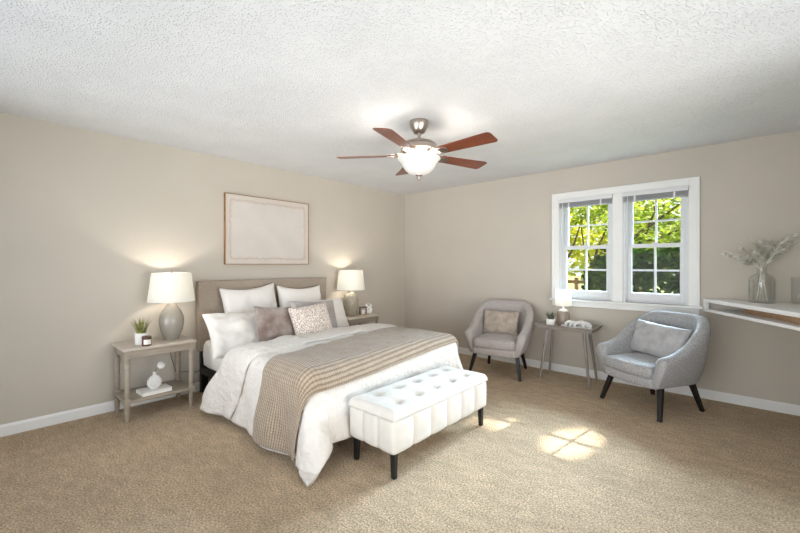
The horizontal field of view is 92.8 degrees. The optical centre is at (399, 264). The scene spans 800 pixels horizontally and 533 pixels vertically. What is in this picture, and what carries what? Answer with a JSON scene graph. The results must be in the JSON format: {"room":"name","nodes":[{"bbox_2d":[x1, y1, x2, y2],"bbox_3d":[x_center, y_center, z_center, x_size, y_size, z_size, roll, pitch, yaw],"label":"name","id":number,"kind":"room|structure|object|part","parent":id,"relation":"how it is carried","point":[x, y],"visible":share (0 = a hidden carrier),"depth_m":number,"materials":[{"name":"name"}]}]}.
{"room":"bedroom","nodes":[
{"label":"bedroom","id":0,"kind":"room"},
{"bbox_2d":[0,112,404,424],"bbox_3d":[-1.735,0.074,4.380,0.150,2.440,5.550,0,0,42],"label":"wall","id":1,"kind":"structure","parent":0,"point":[87,217],"depth_m":3.39,"materials":[{"name":"beige paint"}]},
{"bbox_2d":[0,380,209,436],"bbox_3d":[-1.674,1.250,4.325,0.014,0.088,5.250,0,0,42],"label":"baseboard","id":2,"kind":"structure","parent":1,"relation":"attached to","point":[16,427],"depth_m":3.13,"materials":[{"name":"white paint"}]},
{"bbox_2d":[224,192,308,263],"bbox_3d":[-1.527,-0.386,4.471,0.032,0.770,1.054,0,0,42],"label":"framed art","id":3,"kind":"object","parent":1,"relation":"attached to","point":[257,230],"visible":1,"depth_m":4.41,"materials":[{"name":"beige paper"}]},
{"bbox_2d":[0,0,799,194],"bbox_3d":[0.158,-1.221,2.671,5.350,0.150,5.650,0,0,42],"label":"ceiling","id":4,"kind":"structure","parent":0,"point":[297,86],"depth_m":2.35,"materials":[{"name":"white paint"}]},
{"bbox_2d":[336,118,497,179],"bbox_3d":[0.186,-0.909,3.018,1.237,0.474,1.294,0,0,42],"label":"ceiling fan","id":5,"kind":"object","parent":4,"relation":"hanging from","point":[418,158],"visible":1,"depth_m":2.94,"materials":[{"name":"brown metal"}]},
{"bbox_3d":[-0.280,-0.874,3.100,0.460,0.033,0.142,0,0,7],"label":"blade","id":6,"kind":"part","parent":5,"relation":"part of","materials":[{"name":"brown wood"}]},
{"bbox_3d":[-0.029,-0.874,2.655,0.142,0.033,0.460,0,0,25],"label":"blade","id":7,"kind":"part","parent":5,"relation":"part of","materials":[{"name":"brown wood"}]},
{"bbox_3d":[0.066,-0.874,3.477,0.142,0.033,0.460,0,0,-11],"label":"blade","id":8,"kind":"part","parent":5,"relation":"part of","materials":[{"name":"brown wood"}]},
{"bbox_3d":[0.152,-0.784,3.050,0.342,0.139,0.342,0,0,42],"label":"lamp shade","id":9,"kind":"part","parent":5,"relation":"part of","materials":[{"name":"white glass"}]},
{"bbox_3d":[0.531,-0.874,3.264,0.460,0.033,0.142,0,0,-29],"label":"blade","id":10,"kind":"part","parent":5,"relation":"part of","materials":[{"name":"brown wood"}]},
{"bbox_3d":[0.473,-0.874,2.756,0.460,0.033,0.142,0,0,43],"label":"blade","id":11,"kind":"part","parent":5,"relation":"part of","materials":[{"name":"brown wood"}]},
{"bbox_2d":[0,353,799,532],"bbox_3d":[0.158,1.354,2.671,5.350,0.120,5.650,0,0,42],"label":"floor","id":12,"kind":"structure","parent":0,"point":[549,454],"depth_m":2.36,"materials":[{"name":"carpet"}]},
{"bbox_2d":[111,335,196,422],"bbox_3d":[-2.193,0.992,3.410,0.410,0.605,0.560,0,0,42],"label":"nightstand","id":13,"kind":"object","parent":12,"relation":"on","point":[128,350],"visible":0.98,"depth_m":3.32,"materials":[{"name":"grey wood"}]},
{"bbox_3d":[-2.481,1.002,3.342,0.043,0.583,0.043,0,0,42],"label":"leg","id":14,"kind":"part","parent":13,"relation":"part of","materials":[{"name":"grey wood"}]},
{"bbox_3d":[-2.231,1.002,3.117,0.043,0.583,0.043,0,0,42],"label":"leg","id":15,"kind":"part","parent":13,"relation":"part of","materials":[{"name":"grey wood"}]},
{"bbox_2d":[129,318,153,344],"bbox_3d":[-2.230,0.565,3.288,0.179,0.248,0.210,0,0,42],"label":"potted grass","id":16,"kind":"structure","parent":13,"relation":"on","point":[140,332],"depth_m":3.26,"materials":[{"name":"white ceramic"}]},
{"bbox_2d":[135,332,147,344],"bbox_3d":[-2.239,0.640,3.299,0.098,0.098,0.098,0,0,42],"label":"pot","id":17,"kind":"object","parent":16,"relation":"attached to","point":[138,335],"depth_m":3.26,"materials":[{"name":"white ceramic"}]},
{"bbox_2d":[142,335,151,345],"bbox_3d":[-2.154,0.649,3.240,0.072,0.080,0.072,0,0,42],"label":"candle jar","id":18,"kind":"object","parent":13,"relation":"on","point":[146,340],"visible":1,"depth_m":3.21,"materials":[{"name":"brown glass"}]},
{"bbox_2d":[115,380,188,403],"bbox_3d":[-2.193,1.131,3.410,0.370,0.026,0.524,0,0,42],"label":"shelf","id":19,"kind":"object","parent":13,"relation":"attached to","point":[178,386],"depth_m":3.33,"materials":[{"name":"grey wood"}]},
{"bbox_2d":[136,383,171,396],"bbox_3d":[-2.159,1.103,3.352,0.167,0.030,0.230,0,0,40],"label":"book","id":20,"kind":"object","parent":13,"relation":"on","point":[146,391],"visible":0.95,"depth_m":3.32,"materials":[{"name":"white paper"}]},
{"bbox_2d":[147,371,161,388],"bbox_3d":[-2.156,1.016,3.350,0.079,0.144,0.120,0,0,42],"label":"bud vase","id":21,"kind":"object","parent":20,"relation":"on","point":[155,380],"visible":1,"depth_m":3.33,"materials":[{"name":"white ceramic"}]},
{"bbox_2d":[155,361,164,371],"bbox_3d":[-2.123,0.912,3.371,0.036,0.102,0.080,0,0,42],"label":"dried flower","id":22,"kind":"object","parent":21,"relation":"on","point":[160,365],"visible":1,"depth_m":3.37,"materials":[{"name":"white plant"}]},
{"bbox_2d":[147,270,199,371],"bbox_3d":[-2.061,0.573,3.590,0.410,1.037,0.554,0,0,42],"label":"table lamp","id":23,"kind":"object","parent":13,"relation":"on","point":[171,288],"visible":0.99,"depth_m":3.42,"materials":[{"name":"white fabric"}]},
{"bbox_3d":[-2.109,0.208,3.518,0.384,0.262,0.384,0,0,42],"label":"lamp shade","id":24,"kind":"part","parent":23,"relation":"part of","materials":[{"name":"white fabric"}]},
{"bbox_3d":[-2.155,1.002,3.703,0.043,0.583,0.043,0,0,42],"label":"leg","id":25,"kind":"part","parent":13,"relation":"part of","materials":[{"name":"grey wood"}]},
{"bbox_3d":[-1.906,1.002,3.478,0.043,0.583,0.043,0,0,42],"label":"leg","id":26,"kind":"part","parent":13,"relation":"part of","materials":[{"name":"grey wood"}]},
{"bbox_2d":[196,277,325,392],"bbox_3d":[-0.773,0.732,3.747,2.075,1.125,1.570,0,0,42],"label":"bed","id":27,"kind":"object","parent":12,"relation":"on","point":[208,296],"visible":0.12,"depth_m":3.88,"materials":[{"name":"beige fabric"}]},
{"bbox_3d":[-1.998,1.084,3.883,0.045,0.420,0.070,0,0,42],"label":"headboard post","id":28,"kind":"part","parent":27,"relation":"part of","materials":[{"name":"black paint"}]},
{"bbox_3d":[-0.744,1.059,3.721,1.995,0.070,1.530,0,0,42],"label":"frame","id":29,"kind":"part","parent":27,"relation":"part of","materials":[{"name":"black paint"}]},
{"bbox_2d":[202,312,258,358],"bbox_3d":[-1.489,0.660,3.673,0.709,0.405,0.379,0,0,-44],"label":"pillow","id":30,"kind":"object","parent":27,"relation":"on","point":[227,331],"visible":0.59,"depth_m":3.52,"materials":[{"name":"white fabric"}]},
{"bbox_2d":[219,282,276,312],"bbox_3d":[-1.572,0.479,4.058,0.227,0.560,0.645,0,0,39],"label":"pillow","id":31,"kind":"object","parent":27,"relation":"on","point":[234,301],"visible":0.41,"depth_m":3.97,"materials":[{"name":"white fabric"}]},
{"bbox_3d":[-0.742,0.880,3.719,1.982,0.278,1.556,0,0,42],"label":"mattress","id":32,"kind":"part","parent":27,"relation":"part of","materials":[{"name":"white fabric"}]},
{"bbox_3d":[-1.514,0.521,4.416,0.080,0.705,1.570,0,0,42],"label":"headboard","id":33,"kind":"part","parent":27,"relation":"part of","materials":[{"name":"beige fabric"}]},
{"bbox_2d":[254,306,294,341],"bbox_3d":[-1.217,0.584,3.724,0.427,0.375,0.224,0,0,-45],"label":"cushion","id":34,"kind":"object","parent":27,"relation":"on","point":[272,322],"visible":0.85,"depth_m":3.64,"materials":[{"name":"brown fabric"}]},
{"bbox_2d":[276,285,320,307],"bbox_3d":[-1.167,0.504,4.514,0.605,0.544,0.242,0,0,-43],"label":"pillow","id":35,"kind":"object","parent":27,"relation":"on","point":[285,295],"visible":0.44,"depth_m":4.42,"materials":[{"name":"white fabric"}]},
{"bbox_2d":[287,302,332,334],"bbox_3d":[-0.887,0.599,3.864,0.477,0.408,0.227,0,0,-41],"label":"cushion","id":36,"kind":"object","parent":27,"relation":"on","point":[315,318],"visible":0.7,"depth_m":3.79,"materials":[{"name":"beige fabric"}]},
{"bbox_2d":[295,300,337,327],"bbox_3d":[-0.903,0.589,4.202,0.213,0.392,0.520,0,0,39],"label":"cushion","id":37,"kind":"object","parent":27,"relation":"on","point":[329,304],"visible":0.3,"depth_m":4.27,"materials":[{"name":"grey fabric"}]},
{"bbox_2d":[289,298,348,326],"bbox_3d":[-0.910,0.619,4.437,0.272,0.413,0.740,0,0,42],"label":"pillow","id":38,"kind":"object","parent":27,"relation":"on","point":[341,318],"visible":0.26,"depth_m":4.55,"materials":[{"name":"white fabric"}]},
{"bbox_2d":[200,323,462,486],"bbox_3d":[-0.510,0.954,3.478,1.791,0.636,1.978,0,0,42],"label":"comforter","id":39,"kind":"object","parent":27,"relation":"on","point":[232,393],"visible":0.59,"depth_m":2.94,"materials":[{"name":"white fabric"}]},
{"bbox_2d":[252,326,457,460],"bbox_3d":[-0.276,0.935,3.268,0.786,0.596,1.928,0,0,42],"label":"throw blanket","id":40,"kind":"object","parent":39,"relation":"on","point":[290,379],"visible":0.93,"depth_m":2.64,"materials":[{"name":"beige fabric"}]},
{"bbox_2d":[346,312,379,325],"bbox_3d":[-0.607,0.992,5.167,0.410,0.605,0.560,0,0,42],"label":"nightstand","id":41,"kind":"object","parent":12,"relation":"on","point":[358,319],"visible":0.13,"depth_m":5.05,"materials":[{"name":"grey wood"}]},
{"bbox_2d":[337,269,364,315],"bbox_3d":[-0.662,0.372,5.136,0.380,0.634,0.380,0,0,42],"label":"table lamp","id":42,"kind":"object","parent":41,"relation":"on","point":[350,280],"visible":0.99,"depth_m":5.03,"materials":[{"name":"white fabric"}]},
{"bbox_3d":[-0.662,0.208,5.136,0.380,0.262,0.380,0,0,42],"label":"lamp shade","id":43,"kind":"part","parent":42,"relation":"part of","materials":[{"name":"white fabric"}]},
{"bbox_2d":[359,306,366,314],"bbox_3d":[-0.506,0.633,5.211,0.100,0.112,0.090,0,0,-13],"label":"candle lantern","id":44,"kind":"object","parent":41,"relation":"on","point":[363,311],"visible":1,"depth_m":5.19,"materials":[{"name":"brown wood"}]},
{"bbox_2d":[365,303,371,313],"bbox_3d":[-0.436,0.615,5.296,0.102,0.152,0.044,0,0,-13],"label":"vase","id":45,"kind":"object","parent":41,"relation":"on","point":[369,309],"visible":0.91,"depth_m":5.28,"materials":[{"name":"white ceramic"}]},
{"bbox_2d":[348,366,487,479],"bbox_3d":[0.181,1.079,2.798,0.429,0.430,1.114,0,0,42],"label":"storage bench","id":46,"kind":"object","parent":12,"relation":"on","point":[392,418],"visible":1,"depth_m":2.51,"materials":[{"name":"white fabric"}]},
{"bbox_3d":[-0.285,1.211,2.531,0.037,0.166,0.037,0,0,42],"label":"leg","id":47,"kind":"part","parent":46,"relation":"part of","materials":[{"name":"black paint"}]},
{"bbox_3d":[-0.036,1.211,2.307,0.037,0.166,0.037,0,0,42],"label":"leg","id":48,"kind":"part","parent":46,"relation":"part of","materials":[{"name":"black paint"}]},
{"bbox_3d":[0.181,0.898,2.798,0.417,0.067,1.102,0,0,42],"label":"lid","id":49,"kind":"part","parent":46,"relation":"part of","materials":[{"name":"white fabric"}]},
{"bbox_3d":[0.647,1.211,3.064,0.037,0.166,0.037,0,0,42],"label":"leg","id":50,"kind":"part","parent":46,"relation":"part of","materials":[{"name":"black paint"}]},
{"bbox_2d":[464,299,533,381],"bbox_3d":[1.231,0.877,4.631,0.724,0.846,0.746,0,0,30],"label":"armchair","id":51,"kind":"object","parent":12,"relation":"on","point":[478,342],"visible":0.91,"depth_m":4.49,"materials":[{"name":"grey fabric"}]},
{"bbox_3d":[0.868,1.157,4.526,0.138,0.284,0.054,0,0,-30],"label":"leg","id":52,"kind":"part","parent":51,"relation":"part of","materials":[{"name":"black wood"}]},
{"bbox_3d":[1.202,0.999,4.580,0.494,0.079,0.609,0,0,30],"label":"seat frame","id":53,"kind":"part","parent":51,"relation":"part of","materials":[{"name":"grey fabric"}]},
{"bbox_2d":[473,333,518,350],"bbox_3d":[1.196,0.901,4.571,0.474,0.122,0.609,0,0,30],"label":"seat cushion","id":54,"kind":"object","parent":51,"relation":"on","point":[481,341],"depth_m":4.36,"materials":[{"name":"grey fabric"}]},
{"bbox_2d":[483,309,519,335],"bbox_3d":[1.243,0.719,4.711,0.442,0.296,0.150,0,0,32],"label":"lumbar cushion","id":55,"kind":"object","parent":51,"relation":"on","point":[502,322],"visible":0.95,"depth_m":4.67,"materials":[{"name":"beige fabric"}]},
{"bbox_3d":[1.321,1.157,4.263,0.054,0.284,0.138,0,0,1],"label":"leg","id":56,"kind":"part","parent":51,"relation":"part of","materials":[{"name":"black wood"}]},
{"bbox_3d":[1.521,1.158,4.719,0.136,0.283,0.053,0,0,-37],"label":"leg","id":57,"kind":"part","parent":51,"relation":"part of","materials":[{"name":"black wood"}]},
{"bbox_2d":[534,320,602,387],"bbox_3d":[1.887,0.984,4.280,0.624,0.624,0.380,0,0,42],"label":"tray table","id":58,"kind":"object","parent":12,"relation":"on","point":[542,324],"visible":0.94,"depth_m":4.20,"materials":[{"name":"grey wood"}]},
{"bbox_3d":[1.643,1.006,4.343,0.116,0.579,0.038,0,0,-1],"label":"leg","id":59,"kind":"part","parent":58,"relation":"part of","materials":[{"name":"grey wood"}]},
{"bbox_3d":[1.799,1.006,4.516,0.038,0.579,0.116,0,0,-5],"label":"leg","id":60,"kind":"part","parent":58,"relation":"part of","materials":[{"name":"grey wood"}]},
{"bbox_2d":[546,311,557,324],"bbox_3d":[1.734,0.617,4.370,0.161,0.182,0.171,0,0,34],"label":"potted succulent","id":61,"kind":"object","parent":58,"relation":"on","point":[550,320],"visible":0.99,"depth_m":4.34,"materials":[{"name":"white ceramic"}]},
{"bbox_2d":[546,318,554,324],"bbox_3d":[1.728,0.665,4.365,0.084,0.085,0.084,0,0,34],"label":"pot","id":62,"kind":"object","parent":61,"relation":"attached to","point":[549,321],"depth_m":4.34,"materials":[{"name":"white ceramic"}]},
{"bbox_2d":[555,290,571,325],"bbox_3d":[1.879,0.500,4.384,0.176,0.415,0.176,0,0,42],"label":"table lamp","id":63,"kind":"object","parent":58,"relation":"on","point":[563,297],"visible":0.86,"depth_m":4.33,"materials":[{"name":"white fabric"}]},
{"bbox_3d":[1.879,0.383,4.384,0.176,0.180,0.176,0,0,42],"label":"lamp shade","id":64,"kind":"part","parent":63,"relation":"part of","materials":[{"name":"white fabric"}]},
{"bbox_2d":[534,320,602,333],"bbox_3d":[1.887,0.698,4.280,0.624,0.052,0.380,0,0,42],"label":"tray","id":65,"kind":"object","parent":58,"relation":"on","point":[542,324],"depth_m":4.17,"materials":[{"name":"grey wood"}]},
{"bbox_2d":[561,320,591,328],"bbox_3d":[1.942,0.665,4.191,0.337,0.097,0.193,0,0,42],"label":"chain","id":66,"kind":"object","parent":58,"relation":"on","point":[581,323],"visible":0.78,"depth_m":4.15,"materials":[{"name":"white wood"}]},
{"bbox_3d":[1.974,1.006,4.043,0.038,0.579,0.116,0,0,-5],"label":"leg","id":67,"kind":"part","parent":58,"relation":"part of","materials":[{"name":"grey wood"}]},
{"bbox_3d":[2.131,1.006,4.217,0.116,0.579,0.038,0,0,-1],"label":"leg","id":68,"kind":"part","parent":58,"relation":"part of","materials":[{"name":"grey wood"}]},
{"bbox_2d":[596,311,710,422],"bbox_3d":[2.340,0.877,3.499,0.746,0.846,0.724,0,0,-17],"label":"armchair","id":69,"kind":"object","parent":12,"relation":"on","point":[685,366],"visible":0.89,"depth_m":3.30,"materials":[{"name":"grey fabric"}]},
{"bbox_3d":[2.002,1.157,3.668,0.138,0.284,0.054,0,0,12],"label":"leg","id":70,"kind":"part","parent":69,"relation":"part of","materials":[{"name":"black wood"}]},
{"bbox_3d":[2.284,0.999,3.482,0.609,0.079,0.494,0,0,-17],"label":"seat frame","id":71,"kind":"part","parent":69,"relation":"part of","materials":[{"name":"grey fabric"}]},
{"bbox_2d":[604,352,659,378],"bbox_3d":[2.275,0.901,3.479,0.609,0.122,0.474,0,0,-17],"label":"seat cushion","id":72,"kind":"object","parent":69,"relation":"on","point":[636,365],"depth_m":3.39,"materials":[{"name":"grey fabric"}]},
{"bbox_3d":[2.159,1.157,3.168,0.054,0.284,0.138,0,0,43],"label":"leg","id":73,"kind":"part","parent":69,"relation":"part of","materials":[{"name":"black wood"}]},
{"bbox_2d":[630,319,691,357],"bbox_3d":[2.392,0.704,3.537,0.185,0.326,0.547,0,0,-18],"label":"lumbar cushion","id":74,"kind":"object","parent":69,"relation":"on","point":[654,339],"visible":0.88,"depth_m":3.48,"materials":[{"name":"grey fabric"}]},
{"bbox_3d":[2.614,1.158,3.368,0.136,0.283,0.053,0,0,6],"label":"leg","id":75,"kind":"part","parent":69,"relation":"part of","materials":[{"name":"black wood"}]},
{"bbox_2d":[405,131,799,404],"bbox_3d":[2.023,0.074,4.625,5.100,2.440,0.150,0,0,42],"label":"wall","id":76,"kind":"structure","parent":0,"point":[469,246],"depth_m":4.16,"materials":[{"name":"beige paint"}]},
{"bbox_2d":[559,199,612,300],"bbox_3d":[2.197,-0.186,4.474,0.590,1.190,0.160,0,0,42],"label":"window","id":77,"kind":"structure","parent":76,"relation":"in","point":[607,295],"depth_m":4.46,"materials":[{"name":"white paint"}]},
{"bbox_2d":[558,194,612,250],"bbox_3d":[2.130,-0.469,4.400,0.582,0.617,0.060,0,0,42],"label":"window blind","id":78,"kind":"object","parent":77,"relation":"attached to","point":[607,198],"visible":1,"depth_m":4.39,"materials":[{"name":"white plastic"}]},
{"bbox_3d":[2.135,-0.679,4.405,0.566,0.012,0.030,0,0,42],"label":"rail","id":79,"kind":"part","parent":78,"relation":"part of","materials":[{"name":"white plastic"}]},
{"bbox_3d":[2.179,0.084,4.455,0.522,0.610,0.040,0,0,42],"label":"sash","id":80,"kind":"part","parent":77,"relation":"part of","materials":[{"name":"white paint"}]},
{"bbox_3d":[2.220,-0.466,4.499,0.522,0.570,0.040,0,0,42],"label":"sash","id":81,"kind":"part","parent":77,"relation":"part of","materials":[{"name":"white paint"}]},
{"bbox_2d":[552,176,699,306],"bbox_3d":[2.386,-0.224,4.178,1.423,1.266,0.026,0,0,42],"label":"trim","id":82,"kind":"structure","parent":76,"relation":"attached to","point":[693,183],"depth_m":4.16,"materials":[{"name":"white paint"}]},
{"bbox_2d":[549,298,702,314],"bbox_3d":[2.388,0.463,4.181,1.417,0.063,0.020,0,0,42],"label":"trim","id":83,"kind":"structure","parent":76,"relation":"attached to","point":[574,303],"depth_m":4.08,"materials":[{"name":"white paint"}]},
{"bbox_2d":[458,347,799,415],"bbox_3d":[1.917,1.250,4.609,4.936,0.088,0.014,0,0,42],"label":"baseboard","id":84,"kind":"structure","parent":76,"relation":"attached to","point":[781,407],"depth_m":3.75,"materials":[{"name":"white paint"}]},
{"bbox_2d":[623,191,688,305],"bbox_3d":[2.699,-0.186,4.021,0.582,1.190,0.160,0,0,42],"label":"window","id":85,"kind":"structure","parent":76,"relation":"in","point":[682,298],"depth_m":3.99,"materials":[{"name":"white paint"}]},
{"bbox_2d":[622,185,688,249],"bbox_3d":[2.632,-0.469,3.947,0.574,0.617,0.060,0,0,42],"label":"window blind","id":86,"kind":"object","parent":85,"relation":"attached to","point":[678,191],"visible":1,"depth_m":3.94,"materials":[{"name":"white plastic"}]},
{"bbox_3d":[2.636,-0.679,3.952,0.558,0.012,0.030,0,0,42],"label":"rail","id":87,"kind":"part","parent":86,"relation":"part of","materials":[{"name":"white plastic"}]},
{"bbox_3d":[2.681,0.084,4.002,0.514,0.610,0.040,0,0,42],"label":"sash","id":88,"kind":"part","parent":85,"relation":"part of","materials":[{"name":"white paint"}]},
{"bbox_3d":[2.721,-0.466,4.046,0.514,0.570,0.040,0,0,42],"label":"sash","id":89,"kind":"part","parent":85,"relation":"part of","materials":[{"name":"white paint"}]},
{"bbox_2d":[703,299,799,330],"bbox_3d":[2.716,0.390,2.631,1.094,0.122,1.876,0,0,42],"label":"corner shelf","id":90,"kind":"object","parent":76,"relation":"attached to","point":[780,314],"visible":1,"depth_m":3.06,"materials":[{"name":"white paint"}]},
{"bbox_3d":[2.941,0.393,3.662,0.020,0.064,0.055,0,0,12],"label":"post","id":91,"kind":"part","parent":90,"relation":"part of","materials":[{"name":"white paint"}]},
{"bbox_3d":[3.119,0.162,3.284,0.178,0.334,0.176,0,0,42],"label":"glass bottle vase","id":92,"kind":"object","parent":90,"relation":"on","visible":0},
{"bbox_2d":[721,233,798,300],"bbox_3d":[3.113,0.018,3.254,0.639,0.582,0.187,0,0,3],"label":"dried plant","id":93,"kind":"object","parent":92,"relation":"in","point":[765,255],"visible":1,"depth_m":3.27,"materials":[{"name":"beige plant"}]},
{"bbox_3d":[2.973,0.100,3.313,0.284,0.418,0.222,0,0,42],"label":"stem","id":94,"kind":"part","parent":93,"relation":"part of","materials":[{"name":"beige plant"}]},
{"bbox_3d":[2.979,0.095,3.300,0.358,0.428,0.100,0,0,-4],"label":"stem","id":95,"kind":"part","parent":93,"relation":"part of","materials":[{"name":"beige plant"}]},
{"bbox_3d":[2.989,0.106,3.281,0.243,0.407,0.075,0,0,-3],"label":"stem","id":96,"kind":"part","parent":93,"relation":"part of","materials":[{"name":"beige plant"}]},
{"bbox_3d":[3.006,0.059,3.297,0.214,0.502,0.084,0,0,7],"label":"stem","id":97,"kind":"part","parent":93,"relation":"part of","materials":[{"name":"beige plant"}]},
{"bbox_3d":[3.092,0.041,3.287,0.122,0.537,0.099,0,0,42],"label":"stem","id":98,"kind":"part","parent":93,"relation":"part of","materials":[{"name":"beige plant"}]},
{"bbox_3d":[3.039,0.096,3.233,0.174,0.426,0.088,0,0,-23],"label":"stem","id":99,"kind":"part","parent":93,"relation":"part of","materials":[{"name":"beige plant"}]},
{"bbox_3d":[3.077,0.048,3.259,0.124,0.522,0.083,0,0,-36],"label":"stem","id":100,"kind":"part","parent":93,"relation":"part of","materials":[{"name":"beige plant"}]},
{"bbox_3d":[3.109,0.068,3.238,0.085,0.483,0.113,0,0,15],"label":"stem","id":101,"kind":"part","parent":93,"relation":"part of","materials":[{"name":"beige plant"}]},
{"bbox_3d":[3.160,0.049,3.298,0.116,0.520,0.112,0,0,42],"label":"stem","id":102,"kind":"part","parent":93,"relation":"part of","materials":[{"name":"beige plant"}]},
{"bbox_3d":[3.125,0.040,3.266,0.075,0.538,0.098,0,0,-8],"label":"stem","id":103,"kind":"part","parent":93,"relation":"part of","materials":[{"name":"beige plant"}]},
{"bbox_3d":[3.253,0.028,3.282,0.185,0.562,0.253,0,0,42],"label":"stem","id":104,"kind":"part","parent":93,"relation":"part of","materials":[{"name":"beige plant"}]},
{"bbox_3d":[3.206,0.073,3.246,0.178,0.472,0.090,0,0,28],"label":"stem","id":105,"kind":"part","parent":93,"relation":"part of","materials":[{"name":"beige plant"}]},
{"bbox_3d":[3.209,0.023,3.230,0.199,0.572,0.109,0,0,42],"label":"stem","id":106,"kind":"part","parent":93,"relation":"part of","materials":[{"name":"beige plant"}]},
{"bbox_3d":[3.259,0.018,3.271,0.252,0.582,0.168,0,0,42],"label":"stem","id":107,"kind":"part","parent":93,"relation":"part of","materials":[{"name":"beige plant"}]},
{"bbox_3d":[3.284,0.052,3.284,0.301,0.514,0.088,0,0,4],"label":"stem","id":108,"kind":"part","parent":93,"relation":"part of","materials":[{"name":"beige plant"}]},
{"label":"outside","id":109,"kind":"structure","parent":0,"visible":0},
{"bbox_2d":[568,275,672,293],"bbox_3d":[14.672,1.794,33.630,75.000,0.100,59.840,0,0,42],"label":"lawn","id":110,"kind":"structure","parent":109,"point":[570,285],"depth_m":31.64,"materials":[{"name":"green plant"}]},
{"bbox_2d":[568,277,584,289],"bbox_3d":[6.207,1.119,15.003,5.400,1.250,0.155,0,0,42],"label":"rail fence","id":111,"kind":"object","parent":110,"relation":"on","point":[576,280],"visible":0.06,"depth_m":14.50,"materials":[{"name":"brown wood"}]},
{"bbox_3d":[6.167,0.659,14.959,5.400,0.130,0.035,0,0,42],"label":"rail","id":112,"kind":"part","parent":111,"relation":"part of","materials":[{"name":"brown wood"}]},
{"bbox_3d":[6.739,1.119,14.547,0.120,1.250,0.120,0,0,42],"label":"post","id":113,"kind":"part","parent":111,"relation":"part of","materials":[{"name":"brown wood"}]},
{"bbox_2d":[568,207,599,279],"bbox_3d":[7.097,-1.426,19.621,6.113,6.361,3.122,0,0,42],"label":"tree","id":114,"kind":"object","parent":110,"relation":"on","point":[574,232],"visible":0.05,"depth_m":17.98,"materials":[{"name":"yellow plant"}]},
{"bbox_2d":[578,249,605,290],"bbox_3d":[4.856,0.593,9.095,1.210,2.302,1.038,0,0,42],"label":"shrub","id":115,"kind":"object","parent":110,"relation":"on","point":[594,265],"visible":0.13,"depth_m":9.13,"materials":[{"name":"green plant"}]},
{"bbox_2d":[568,204,638,286],"bbox_3d":[6.005,-0.384,12.424,3.062,4.262,1.729,0,0,42],"label":"tree","id":116,"kind":"object","parent":110,"relation":"on","point":[594,211],"visible":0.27,"depth_m":12.15,"materials":[{"name":"green plant"}]},
{"bbox_2d":[568,200,678,276],"bbox_3d":[12.107,-1.182,20.545,5.859,5.874,3.343,0,0,42],"label":"tree","id":117,"kind":"object","parent":110,"relation":"on","point":[593,239],"visible":0.07,"depth_m":20.89,"materials":[{"name":"yellow plant"}]},
{"bbox_2d":[589,241,679,293],"bbox_3d":[4.761,0.629,7.264,2.180,2.234,1.246,0,0,42],"label":"shrub","id":118,"kind":"object","parent":110,"relation":"on","point":[640,280],"visible":0.37,"depth_m":7.12,"materials":[{"name":"green plant"}]},
{"bbox_2d":[593,197,680,255],"bbox_3d":[6.314,-0.104,9.605,2.719,3.706,1.465,0,0,42],"label":"tree","id":119,"kind":"object","parent":110,"relation":"on","point":[666,235],"visible":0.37,"depth_m":9.38,"materials":[{"name":"green plant"}]},
{"bbox_2d":[634,197,680,277],"bbox_3d":[11.686,-1.268,15.410,6.165,6.044,3.325,0,0,42],"label":"tree","id":120,"kind":"object","parent":110,"relation":"on","point":[670,223],"visible":0.03,"depth_m":15.85,"materials":[{"name":"green plant"}]}
]}

